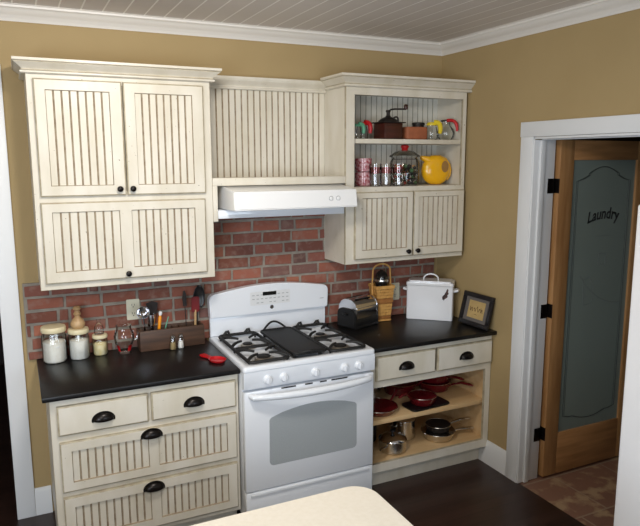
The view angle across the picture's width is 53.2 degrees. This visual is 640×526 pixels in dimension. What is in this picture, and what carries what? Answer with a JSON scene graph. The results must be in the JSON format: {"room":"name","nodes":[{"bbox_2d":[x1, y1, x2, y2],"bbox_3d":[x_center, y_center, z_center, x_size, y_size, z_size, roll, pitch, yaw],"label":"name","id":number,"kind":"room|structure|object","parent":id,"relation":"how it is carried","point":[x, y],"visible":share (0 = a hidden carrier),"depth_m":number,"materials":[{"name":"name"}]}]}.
{"room":"kitchen","nodes":[
{"label":"kitchen","id":0,"kind":"room"},
{"bbox_2d":[0,316,4,364],"bbox_3d":[-2.759,-0.160,4.699,3.400,2.810,3.075,-5,10,-25],"label":"wall","id":1,"kind":"structure","parent":0,"point":[1,340],"depth_m":6.29,"materials":[{"name":"grey paint"}]},
{"bbox_2d":[0,20,441,510],"bbox_3d":[-1.323,0.039,3.614,5.040,2.760,0.143,-5,10,-25],"label":"wall","id":2,"kind":"structure","parent":0,"point":[244,58],"depth_m":3.71,"materials":[{"name":"beige paint"}]},
{"bbox_2d":[0,68,35,519],"bbox_3d":[-1.686,0.207,3.471,0.095,2.475,0.143,-5,10,-25],"label":"trim","id":3,"kind":"structure","parent":2,"relation":"attached to","point":[9,295],"depth_m":3.44,"materials":[{"name":"white paint"}]},
{"bbox_2d":[34,485,52,515],"bbox_3d":[-1.574,1.352,3.642,0.087,0.160,0.015,-5,10,-25],"label":"baseboard","id":4,"kind":"structure","parent":2,"relation":"attached to","point":[43,495],"depth_m":3.63,"materials":[{"name":"white paint"}]},
{"bbox_2d":[11,56,221,290],"bbox_3d":[-1.046,-0.462,3.406,1.003,1.120,0.364,-5,10,-25],"label":"upper cabinet","id":5,"kind":"object","parent":2,"relation":"attached to","point":[120,155],"visible":1,"depth_m":3.26,"materials":[{"name":"beige paint"}]},
{"bbox_2d":[126,299,139,319],"bbox_3d":[-1.077,0.268,3.684,0.074,0.120,0.009,-5,10,-25],"label":"wall outlet","id":6,"kind":"object","parent":2,"relation":"attached to","point":[132,305],"visible":0.96,"depth_m":3.68,"materials":[{"name":"beige plastic"}]},
{"bbox_2d":[130,302,135,307],"bbox_3d":[-1.076,0.243,3.678,0.034,0.032,0.004,-5,10,-25],"label":"receptacle","id":7,"kind":"object","parent":6,"relation":"attached to","point":[132,304],"depth_m":3.68,"materials":[{"name":"beige plastic"}]},
{"bbox_2d":[130,311,136,316],"bbox_3d":[-1.075,0.293,3.686,0.034,0.032,0.004,-5,10,-25],"label":"receptacle","id":8,"kind":"object","parent":6,"relation":"attached to","point":[132,313],"depth_m":3.68,"materials":[{"name":"beige plastic"}]},
{"bbox_2d":[210,75,344,221],"bbox_3d":[-0.283,-0.681,3.770,0.820,0.815,0.310,-5,10,-25],"label":"hood cover","id":9,"kind":"object","parent":2,"relation":"attached to","point":[265,131],"visible":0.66,"depth_m":3.86,"materials":[{"name":"beige paint"}]},
{"bbox_2d":[217,184,356,218],"bbox_3d":[-0.226,-0.365,3.731,0.790,0.178,0.474,-5,10,-25],"label":"range hood","id":10,"kind":"object","parent":9,"relation":"attached to","point":[239,201],"visible":0.96,"depth_m":3.57,"materials":[{"name":"white metal"}]},
{"bbox_2d":[0,0,639,55],"bbox_3d":[-0.357,-0.955,1.340,4.793,0.072,4.500,-5,10,-25],"label":"trim","id":11,"kind":"structure","parent":2,"relation":"attached to","point":[595,9],"depth_m":3.58,"materials":[{"name":"white paint"}]},
{"bbox_2d":[391,283,398,299],"bbox_3d":[0.520,0.198,4.445,0.074,0.120,0.009,-5,10,-25],"label":"wall outlet","id":12,"kind":"object","parent":2,"relation":"attached to","point":[396,289],"visible":0.59,"depth_m":4.45,"materials":[{"name":"beige plastic"}]},
{"bbox_2d":[320,72,475,264],"bbox_3d":[0.483,-0.596,4.124,0.959,1.133,0.364,-5,10,-25],"label":"display cabinet","id":13,"kind":"object","parent":2,"relation":"attached to","point":[387,223],"visible":0.91,"depth_m":4.05,"materials":[{"name":"beige paint"}]},
{"bbox_2d":[355,122,365,138],"bbox_3d":[0.234,-0.814,3.922,0.090,0.102,0.066,-5,10,-25],"label":"glass dispenser","id":14,"kind":"object","parent":13,"relation":"on","point":[360,124],"visible":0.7,"depth_m":3.91,"materials":[{"name":"green plastic"}]},
{"bbox_2d":[355,172,371,185],"bbox_3d":[0.275,-0.536,4.077,0.110,0.086,0.110,-5,10,-25],"label":"tumbler","id":15,"kind":"object","parent":13,"relation":"on","point":[361,178],"visible":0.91,"depth_m":4.03,"materials":[{"name":"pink glass"}]},
{"bbox_2d":[355,158,371,171],"bbox_3d":[0.275,-0.622,4.063,0.110,0.086,0.110,-5,10,-25],"label":"tumbler","id":16,"kind":"object","parent":15,"relation":"on","point":[361,164],"visible":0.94,"depth_m":4.02,"materials":[{"name":"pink glass"}]},
{"bbox_2d":[356,120,371,138],"bbox_3d":[0.275,-0.840,4.022,0.105,0.119,0.078,-5,10,-25],"label":"glass dispenser","id":17,"kind":"object","parent":13,"relation":"on","point":[368,123],"visible":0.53,"depth_m":4.01,"materials":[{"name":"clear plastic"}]},
{"bbox_2d":[369,164,380,185],"bbox_3d":[0.345,-0.550,3.993,0.076,0.139,0.076,-5,10,-25],"label":"drinking glass","id":18,"kind":"object","parent":13,"relation":"on","point":[370,173],"visible":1,"depth_m":3.99,"materials":[{"name":"clear glass"}]},
{"bbox_2d":[381,164,391,185],"bbox_3d":[0.417,-0.555,4.022,0.076,0.139,0.076,-5,10,-25],"label":"drinking glass","id":19,"kind":"object","parent":13,"relation":"on","point":[381,164],"visible":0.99,"depth_m":4.01,"materials":[{"name":"clear glass"}]},
{"bbox_2d":[372,104,407,138],"bbox_3d":[0.460,-0.898,4.059,0.234,0.224,0.156,-5,10,-28],"label":"mill","id":20,"kind":"object","parent":13,"relation":"on","point":[388,127],"visible":0.96,"depth_m":4.01,"materials":[{"name":"brown wood"}]},
{"bbox_2d":[392,164,404,185],"bbox_3d":[0.494,-0.556,4.028,0.076,0.139,0.076,-5,10,-25],"label":"drinking glass","id":21,"kind":"object","parent":13,"relation":"on","point":[393,164],"visible":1,"depth_m":4.02,"materials":[{"name":"clear glass"}]},
{"bbox_2d":[389,145,419,184],"bbox_3d":[0.549,-0.637,4.154,0.200,0.259,0.200,-5,10,-25],"label":"cookie jar","id":22,"kind":"object","parent":13,"relation":"on","point":[403,147],"visible":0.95,"depth_m":4.19,"materials":[{"name":"clear glass"}]},
{"bbox_2d":[392,164,416,184],"bbox_3d":[0.549,-0.577,4.161,0.170,0.135,0.162,6,11,33],"label":"candies","id":23,"kind":"object","parent":22,"relation":"in","point":[398,176],"visible":0.9,"depth_m":4.13,"materials":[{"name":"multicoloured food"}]},
{"bbox_2d":[354,139,459,144],"bbox_3d":[0.501,-0.782,4.136,0.809,0.028,0.276,-5,10,-25],"label":"shelf","id":24,"kind":"object","parent":13,"relation":"attached to","point":[356,141],"depth_m":4.04,"materials":[{"name":"beige paint"}]},
{"bbox_2d":[402,127,426,138],"bbox_3d":[0.605,-0.838,4.137,0.164,0.080,0.100,-5,10,-25],"label":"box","id":25,"kind":"object","parent":13,"relation":"on","point":[407,132],"visible":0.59,"depth_m":4.09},
{"bbox_2d":[412,122,424,126],"bbox_3d":[0.657,-0.881,4.279,0.086,0.119,0.086,-5,10,-25],"label":"tin","id":26,"kind":"object","parent":13,"relation":"on","point":[415,124],"visible":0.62,"depth_m":4.24,"materials":[{"name":"black metal"}]},
{"bbox_2d":[426,120,442,139],"bbox_3d":[0.744,-0.870,4.179,0.112,0.127,0.083,1,9,6],"label":"glass dispenser","id":27,"kind":"object","parent":13,"relation":"on","point":[435,123],"visible":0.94,"depth_m":4.15,"materials":[{"name":"yellow plastic"}]},
{"bbox_2d":[420,155,451,183],"bbox_3d":[0.771,-0.621,4.252,0.224,0.194,0.090,-2,10,-14],"label":"pitcher","id":28,"kind":"object","parent":13,"relation":"on","point":[435,169],"visible":1,"depth_m":4.21,"materials":[{"name":"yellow ceramic"}]},
{"bbox_2d":[437,119,457,139],"bbox_3d":[0.835,-0.881,4.217,0.116,0.136,0.139,-2,9,-12],"label":"glass dispenser","id":29,"kind":"object","parent":13,"relation":"on","point":[447,120],"visible":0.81,"depth_m":4.19,"materials":[{"name":"clear glass"}]},
{"bbox_2d":[0,0,592,41],"bbox_3d":[0.556,-1.164,2.197,7.400,0.060,5.500,-5,10,-25],"label":"ceiling","id":30,"kind":"structure","parent":0,"point":[422,20],"depth_m":3.38,"materials":[{"name":"white wood"}]},
{"bbox_2d":[0,364,618,525],"bbox_3d":[0.068,1.454,3.675,7.400,0.060,7.800,-5,10,-25],"label":"floor","id":31,"kind":"structure","parent":0,"point":[469,493],"depth_m":3.83,"materials":[{"name":"brown wood"}]},
{"bbox_2d":[46,374,240,525],"bbox_3d":[-0.974,1.003,3.508,0.923,0.888,0.666,-5,10,-25],"label":"base cabinet","id":32,"kind":"object","parent":31,"relation":"on","point":[164,455],"visible":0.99,"depth_m":3.22,"materials":[{"name":"beige paint"}]},
{"bbox_2d":[37,338,239,402],"bbox_3d":[-0.989,0.553,3.429,0.954,0.026,0.664,-5,10,-25],"label":"countertop","id":33,"kind":"structure","parent":32,"relation":"on","point":[112,372],"depth_m":3.31,"materials":[{"name":"black stone"}]},
{"bbox_2d":[40,323,67,363],"bbox_3d":[-1.440,0.435,3.463,0.129,0.197,0.129,-5,10,-25],"label":"glass canister","id":34,"kind":"object","parent":33,"relation":"on","point":[54,328],"visible":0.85,"depth_m":3.44,"materials":[{"name":"beige"}]},
{"bbox_2d":[43,338,66,363],"bbox_3d":[-1.440,0.470,3.469,0.114,0.122,0.114,-5,10,-25],"label":"flour","id":35,"kind":"object","parent":34,"relation":"in","point":[52,354],"visible":0.97,"depth_m":3.43,"materials":[{"name":"white food"}]},
{"bbox_2d":[67,326,89,359],"bbox_3d":[-1.327,0.439,3.521,0.110,0.170,0.110,-5,10,-25],"label":"glass canister","id":36,"kind":"object","parent":33,"relation":"on","point":[85,330],"visible":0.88,"depth_m":3.48,"materials":[{"name":"beige"}]},
{"bbox_2d":[70,305,84,328],"bbox_3d":[-1.329,0.294,3.499,0.078,0.123,0.078,-5,10,-25],"label":"pepper mill","id":37,"kind":"object","parent":36,"relation":"on","point":[77,322],"visible":1,"depth_m":3.48,"materials":[{"name":"brown wood"}]},
{"bbox_2d":[69,337,88,359],"bbox_3d":[-1.327,0.465,3.525,0.098,0.114,0.098,-5,10,-25],"label":"sugar","id":38,"kind":"object","parent":36,"relation":"in","point":[79,348],"visible":0.98,"depth_m":3.49,"materials":[{"name":"white food"}]},
{"bbox_2d":[92,332,107,355],"bbox_3d":[-1.235,0.454,3.591,0.083,0.116,0.083,-5,10,-25],"label":"glass canister","id":39,"kind":"object","parent":33,"relation":"on","point":[103,336],"visible":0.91,"depth_m":3.57,"materials":[{"name":"beige"}]},
{"bbox_2d":[94,319,103,334],"bbox_3d":[-1.238,0.355,3.575,0.050,0.084,0.050,-5,10,-25],"label":"glass bottle","id":40,"kind":"object","parent":39,"relation":"on","point":[96,319],"visible":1,"depth_m":3.58,"materials":[{"name":"clear glass"}]},
{"bbox_2d":[93,341,107,354],"bbox_3d":[-1.235,0.474,3.594,0.074,0.074,0.074,-5,10,-25],"label":"powder","id":41,"kind":"object","parent":39,"relation":"in","point":[100,347],"visible":1,"depth_m":3.57,"materials":[{"name":"beige food"}]},
{"bbox_2d":[114,324,138,354],"bbox_3d":[-1.101,0.429,3.601,0.115,0.162,0.115,3,10,19],"label":"glass pitcher","id":42,"kind":"object","parent":33,"relation":"on","point":[128,351],"visible":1,"depth_m":3.61,"materials":[{"name":"clear glass"}]},
{"bbox_2d":[137,321,204,351],"bbox_3d":[-0.872,0.428,3.745,0.374,0.118,0.100,-5,10,-26],"label":"trough","id":43,"kind":"object","parent":33,"relation":"on","point":[156,339],"visible":0.94,"depth_m":3.70,"materials":[{"name":"brown wood"}]},
{"bbox_2d":[137,306,149,330],"bbox_3d":[-1.009,0.365,3.638,0.072,0.251,0.055,-7,11,-35],"label":"ladle","id":44,"kind":"object","parent":43,"relation":"in","point":[143,312],"visible":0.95,"depth_m":3.63,"materials":[{"name":"silver metal"}]},
{"bbox_2d":[137,306,149,318],"bbox_3d":[-1.005,0.276,3.623,0.074,0.074,0.036,-11,19,-24],"label":"bowl","id":45,"kind":"object","parent":44,"relation":"on","point":[143,312],"depth_m":3.62,"materials":[{"name":"silver metal"}]},
{"bbox_2d":[147,313,155,329],"bbox_3d":[-0.973,0.387,3.686,0.052,0.190,0.052,-3,10,-25],"label":"measuring cup","id":46,"kind":"object","parent":43,"relation":"in","point":[151,318],"visible":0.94,"depth_m":3.66,"materials":[{"name":"silver metal"}]},
{"bbox_2d":[146,301,157,329],"bbox_3d":[-0.969,0.348,3.702,0.068,0.262,0.010,-5,10,-25],"label":"spatula","id":47,"kind":"object","parent":43,"relation":"in","point":[152,306],"visible":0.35,"depth_m":3.69,"materials":[{"name":"black plastic"}]},
{"bbox_2d":[158,311,161,328],"bbox_3d":[-0.929,0.378,3.705,0.037,0.203,0.021,-5,10,-25],"label":"peeler","id":48,"kind":"object","parent":43,"relation":"in","point":[160,312],"visible":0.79,"depth_m":3.69,"materials":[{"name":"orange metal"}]},
{"bbox_2d":[182,290,186,325],"bbox_3d":[-0.800,0.312,3.789,0.025,0.305,0.009,-4,10,-22],"label":"spoon","id":49,"kind":"object","parent":43,"relation":"in","point":[184,293],"visible":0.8,"depth_m":3.78,"materials":[{"name":"black metal"}]},
{"bbox_2d":[191,296,198,324],"bbox_3d":[-0.737,0.330,3.792,0.050,0.268,0.018,-5,10,-25],"label":"spatula","id":50,"kind":"object","parent":43,"relation":"in","point":[194,300],"visible":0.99,"depth_m":3.77,"materials":[{"name":"brown wood"}]},
{"bbox_2d":[193,285,204,324],"bbox_3d":[-0.723,0.294,3.817,0.073,0.331,0.024,-3,10,-25],"label":"serving spoon","id":51,"kind":"object","parent":43,"relation":"in","point":[199,291],"visible":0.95,"depth_m":3.81,"materials":[{"name":"black plastic"}]},
{"bbox_2d":[193,285,204,306],"bbox_3d":[-0.723,0.197,3.806,0.073,0.137,0.015,-3,10,-25],"label":"bowl","id":52,"kind":"object","parent":51,"relation":"on","point":[199,291],"depth_m":3.81,"materials":[{"name":"black plastic"}]},
{"bbox_2d":[200,353,225,363],"bbox_3d":[-0.587,0.520,3.491,0.199,0.015,0.086,9,13,44],"label":"spoon rest","id":53,"kind":"object","parent":33,"relation":"on","point":[214,359],"visible":1,"depth_m":3.49,"materials":[{"name":"red ceramic"}]},
{"bbox_2d":[209,356,225,363],"bbox_3d":[-0.555,0.525,3.460,0.109,0.015,0.086,9,13,44],"label":"bowl","id":54,"kind":"object","parent":53,"relation":"on","point":[214,359],"depth_m":3.48,"materials":[{"name":"red plastic"}]},
{"bbox_3d":[-0.808,0.450,3.707,0.040,0.085,0.040,-5,10,-25],"label":"shaker","id":55,"kind":"object","parent":33,"relation":"on","visible":0},
{"bbox_2d":[178,340,183,347],"bbox_3d":[-0.808,0.471,3.710,0.032,0.040,0.032,-1,9,-3],"label":"salt","id":56,"kind":"object","parent":55,"relation":"in","point":[180,342],"visible":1,"depth_m":3.70,"materials":[{"name":"white food"}]},
{"bbox_3d":[-0.847,0.455,3.680,0.040,0.085,0.040,-5,10,-25],"label":"shaker","id":57,"kind":"object","parent":33,"relation":"on","visible":0},
{"bbox_2d":[170,342,175,349],"bbox_3d":[-0.847,0.475,3.683,0.032,0.040,0.032,-1,9,-3],"label":"ground pepper","id":58,"kind":"object","parent":57,"relation":"in","point":[172,344],"visible":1,"depth_m":3.67,"materials":[{"name":"brown food"}]},
{"bbox_2d":[207,281,374,512],"bbox_3d":[-0.166,0.782,3.781,0.788,1.233,0.746,-5,10,-25],"label":"gas stove","id":59,"kind":"object","parent":31,"relation":"on","point":[306,421],"visible":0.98,"depth_m":3.58,"materials":[{"name":"white metal"}]},
{"bbox_2d":[209,325,373,372],"bbox_3d":[-0.182,0.481,3.764,0.788,0.026,0.666,-5,10,-25],"label":"cooktop","id":60,"kind":"object","parent":59,"relation":"in","point":[342,351],"depth_m":3.60,"materials":[{"name":"white metal"}]},
{"bbox_2d":[260,320,326,357],"bbox_3d":[-0.169,0.440,3.745,0.212,0.082,0.588,-5,10,-25],"label":"griddle","id":61,"kind":"object","parent":59,"relation":"on","point":[296,343],"visible":1,"depth_m":3.72,"materials":[{"name":"black metal"}]},
{"bbox_2d":[191,486,412,525],"bbox_3d":[-0.355,1.319,1.481,1.591,0.914,0.955,-5,10,-25],"label":"table","id":62,"kind":"object","parent":31,"relation":"on","point":[352,505],"visible":1,"depth_m":1.98,"materials":[{"name":"beige laminate"}]},
{"bbox_2d":[370,335,491,484],"bbox_3d":[0.576,0.881,4.238,0.902,0.888,0.666,-5,10,-25],"label":"base cabinet","id":63,"kind":"object","parent":31,"relation":"on","point":[468,359],"visible":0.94,"depth_m":4.06,"materials":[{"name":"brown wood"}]},
{"bbox_2d":[373,425,375,441],"bbox_3d":[0.236,1.094,4.245,0.206,0.120,0.323,-7,11,-35],"label":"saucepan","id":64,"kind":"object","parent":63,"relation":"on","point":[374,427],"visible":0.09,"depth_m":4.14,"materials":[{"name":"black metal"}]},
{"bbox_2d":[373,387,402,416],"bbox_3d":[0.375,0.870,4.038,0.253,0.096,0.357,3,10,17],"label":"frying pan","id":65,"kind":"object","parent":63,"relation":"on","point":[382,407],"visible":0.61,"depth_m":3.97,"materials":[{"name":"red metal"}]},
{"bbox_2d":[378,429,406,454],"bbox_3d":[0.435,1.124,4.004,0.181,0.138,0.279,5,11,29],"label":"saucepan","id":66,"kind":"object","parent":63,"relation":"on","point":[392,442],"visible":1,"depth_m":3.99,"materials":[{"name":"silver metal"}]},
{"bbox_2d":[387,417,415,440],"bbox_3d":[0.523,1.065,4.205,0.165,0.190,0.242,9,13,44],"label":"saucepan","id":67,"kind":"object","parent":63,"relation":"on","point":[406,427],"visible":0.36,"depth_m":4.16,"materials":[{"name":"silver metal"}]},
{"bbox_2d":[384,378,434,396],"bbox_3d":[0.583,0.807,4.324,0.330,0.127,0.233,-2,9,-13],"label":"frying pan","id":68,"kind":"object","parent":63,"relation":"on","point":[410,386],"visible":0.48,"depth_m":4.23,"materials":[{"name":"red metal"}]},
{"bbox_2d":[326,313,496,352],"bbox_3d":[0.575,0.429,4.165,0.906,0.026,0.664,-5,10,-25],"label":"countertop","id":69,"kind":"structure","parent":63,"relation":"on","point":[401,332],"depth_m":4.03,"materials":[{"name":"black stone"}]},
{"bbox_2d":[337,294,377,329],"bbox_3d":[0.241,0.316,4.189,0.168,0.191,0.250,9,13,44],"label":"toaster","id":70,"kind":"object","parent":69,"relation":"on","point":[357,312],"visible":1,"depth_m":4.13,"materials":[{"name":"silver metal"}]},
{"bbox_2d":[368,263,394,321],"bbox_3d":[0.415,0.193,4.322,0.148,0.391,0.136,-4,10,-20],"label":"basket","id":71,"kind":"object","parent":69,"relation":"on","point":[384,300],"visible":0.77,"depth_m":4.29,"materials":[{"name":"brown wicker"}]},
{"bbox_2d":[374,269,388,292],"bbox_3d":[0.415,0.121,4.310,0.098,0.157,0.098,-5,10,-25],"label":"jar","id":72,"kind":"object","parent":71,"relation":"in","point":[381,277],"visible":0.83,"depth_m":4.27,"materials":[{"name":"silver"}]},
{"bbox_2d":[403,273,459,320],"bbox_3d":[0.760,0.222,4.391,0.388,0.310,0.163,2,10,16],"label":"bread box","id":73,"kind":"object","parent":69,"relation":"on","point":[427,298],"visible":1,"depth_m":4.32,"materials":[{"name":"white metal"}]},
{"bbox_2d":[458,290,495,330],"bbox_3d":[1.016,0.306,4.160,0.066,0.212,0.280,-5,10,-27],"label":"framed print","id":74,"kind":"object","parent":69,"relation":"on","point":[476,310],"visible":1,"depth_m":4.15,"materials":[{"name":"black wood"}]},
{"bbox_2d":[402,396,449,411],"bbox_3d":[0.677,0.902,4.099,0.300,0.012,0.150,-5,11,-29],"label":"baking tray","id":75,"kind":"object","parent":63,"relation":"on","point":[439,401],"visible":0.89,"depth_m":4.05,"materials":[{"name":"black metal"}]},
{"bbox_2d":[398,390,436,406],"bbox_3d":[0.605,0.850,4.048,0.314,0.107,0.184,-8,12,-40],"label":"frying pan","id":76,"kind":"object","parent":75,"relation":"on","point":[422,398],"visible":1,"depth_m":4.04,"materials":[{"name":"red metal"}]},
{"bbox_2d":[373,381,481,425],"bbox_3d":[0.562,0.895,4.271,0.865,0.028,0.578,-5,10,-25],"label":"shelf","id":77,"kind":"object","parent":63,"relation":"attached to","point":[459,395],"depth_m":4.17,"materials":[{"name":"brown wood"}]},
{"bbox_2d":[418,378,472,392],"bbox_3d":[0.848,0.825,4.341,0.393,0.085,0.233,6,11,32],"label":"frying pan","id":78,"kind":"object","parent":63,"relation":"on","point":[436,388],"visible":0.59,"depth_m":4.29,"materials":[{"name":"red metal"}]},
{"bbox_2d":[424,375,463,383],"bbox_3d":[0.823,0.771,4.333,0.348,0.066,0.229,9,13,44],"label":"frying pan","id":79,"kind":"object","parent":78,"relation":"on","point":[438,380],"visible":0.3,"depth_m":4.28,"materials":[{"name":"red metal"}]},
{"bbox_2d":[421,424,473,442],"bbox_3d":[0.850,1.125,4.253,0.371,0.053,0.227,-2,10,-13],"label":"skillet","id":80,"kind":"object","parent":63,"relation":"on","point":[433,437],"visible":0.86,"depth_m":4.17,"materials":[{"name":"silver metal"}]},
{"bbox_2d":[425,417,470,432],"bbox_3d":[0.855,1.069,4.254,0.330,0.054,0.172,-3,10,-19],"label":"skillet","id":81,"kind":"object","parent":80,"relation":"on","point":[435,425],"visible":1,"depth_m":4.21,"materials":[{"name":"black metal"}]},
{"bbox_2d":[613,205,639,525],"bbox_3d":[1.594,0.727,2.227,0.732,1.833,0.785,-5,10,-25],"label":"refrigerator","id":82,"kind":"object","parent":31,"relation":"on","point":[627,501],"visible":1,"depth_m":2.38,"materials":[{"name":"white"}]},
{"bbox_2d":[436,9,639,449],"bbox_3d":[1.897,0.202,2.561,0.147,2.760,4.600,-5,10,-25],"label":"wall","id":83,"kind":"structure","parent":0,"point":[591,68],"depth_m":3.88,"materials":[{"name":"beige paint"}]},
{"bbox_2d":[478,440,505,475],"bbox_3d":[1.129,1.258,4.178,0.015,0.160,0.262,-5,10,-25],"label":"baseboard","id":84,"kind":"structure","parent":83,"relation":"attached to","point":[493,455],"depth_m":4.16,"materials":[{"name":"white paint"}]},
{"bbox_2d":[505,114,639,482],"bbox_3d":[1.472,0.338,3.466,0.170,2.202,1.040,-5,10,-25],"label":"trim","id":85,"kind":"structure","parent":83,"relation":"attached to","point":[537,157],"depth_m":3.79,"materials":[{"name":"white paint"}]},
{"bbox_2d":[534,140,639,476],"bbox_3d":[1.700,0.291,4.032,0.825,2.088,0.055,-5,10,-25],"label":"door","id":86,"kind":"structure","parent":83,"relation":"in","point":[595,185],"depth_m":4.00,"materials":[{"name":"brown wood"}]},
{"bbox_2d":[567,137,639,140],"bbox_3d":[2.533,-0.053,4.119,2.359,2.760,4.100,-5,10,-25],"label":"wall","id":87,"kind":"structure","parent":0,"point":[623,138],"depth_m":5.98,"materials":[{"name":"brown paint"}]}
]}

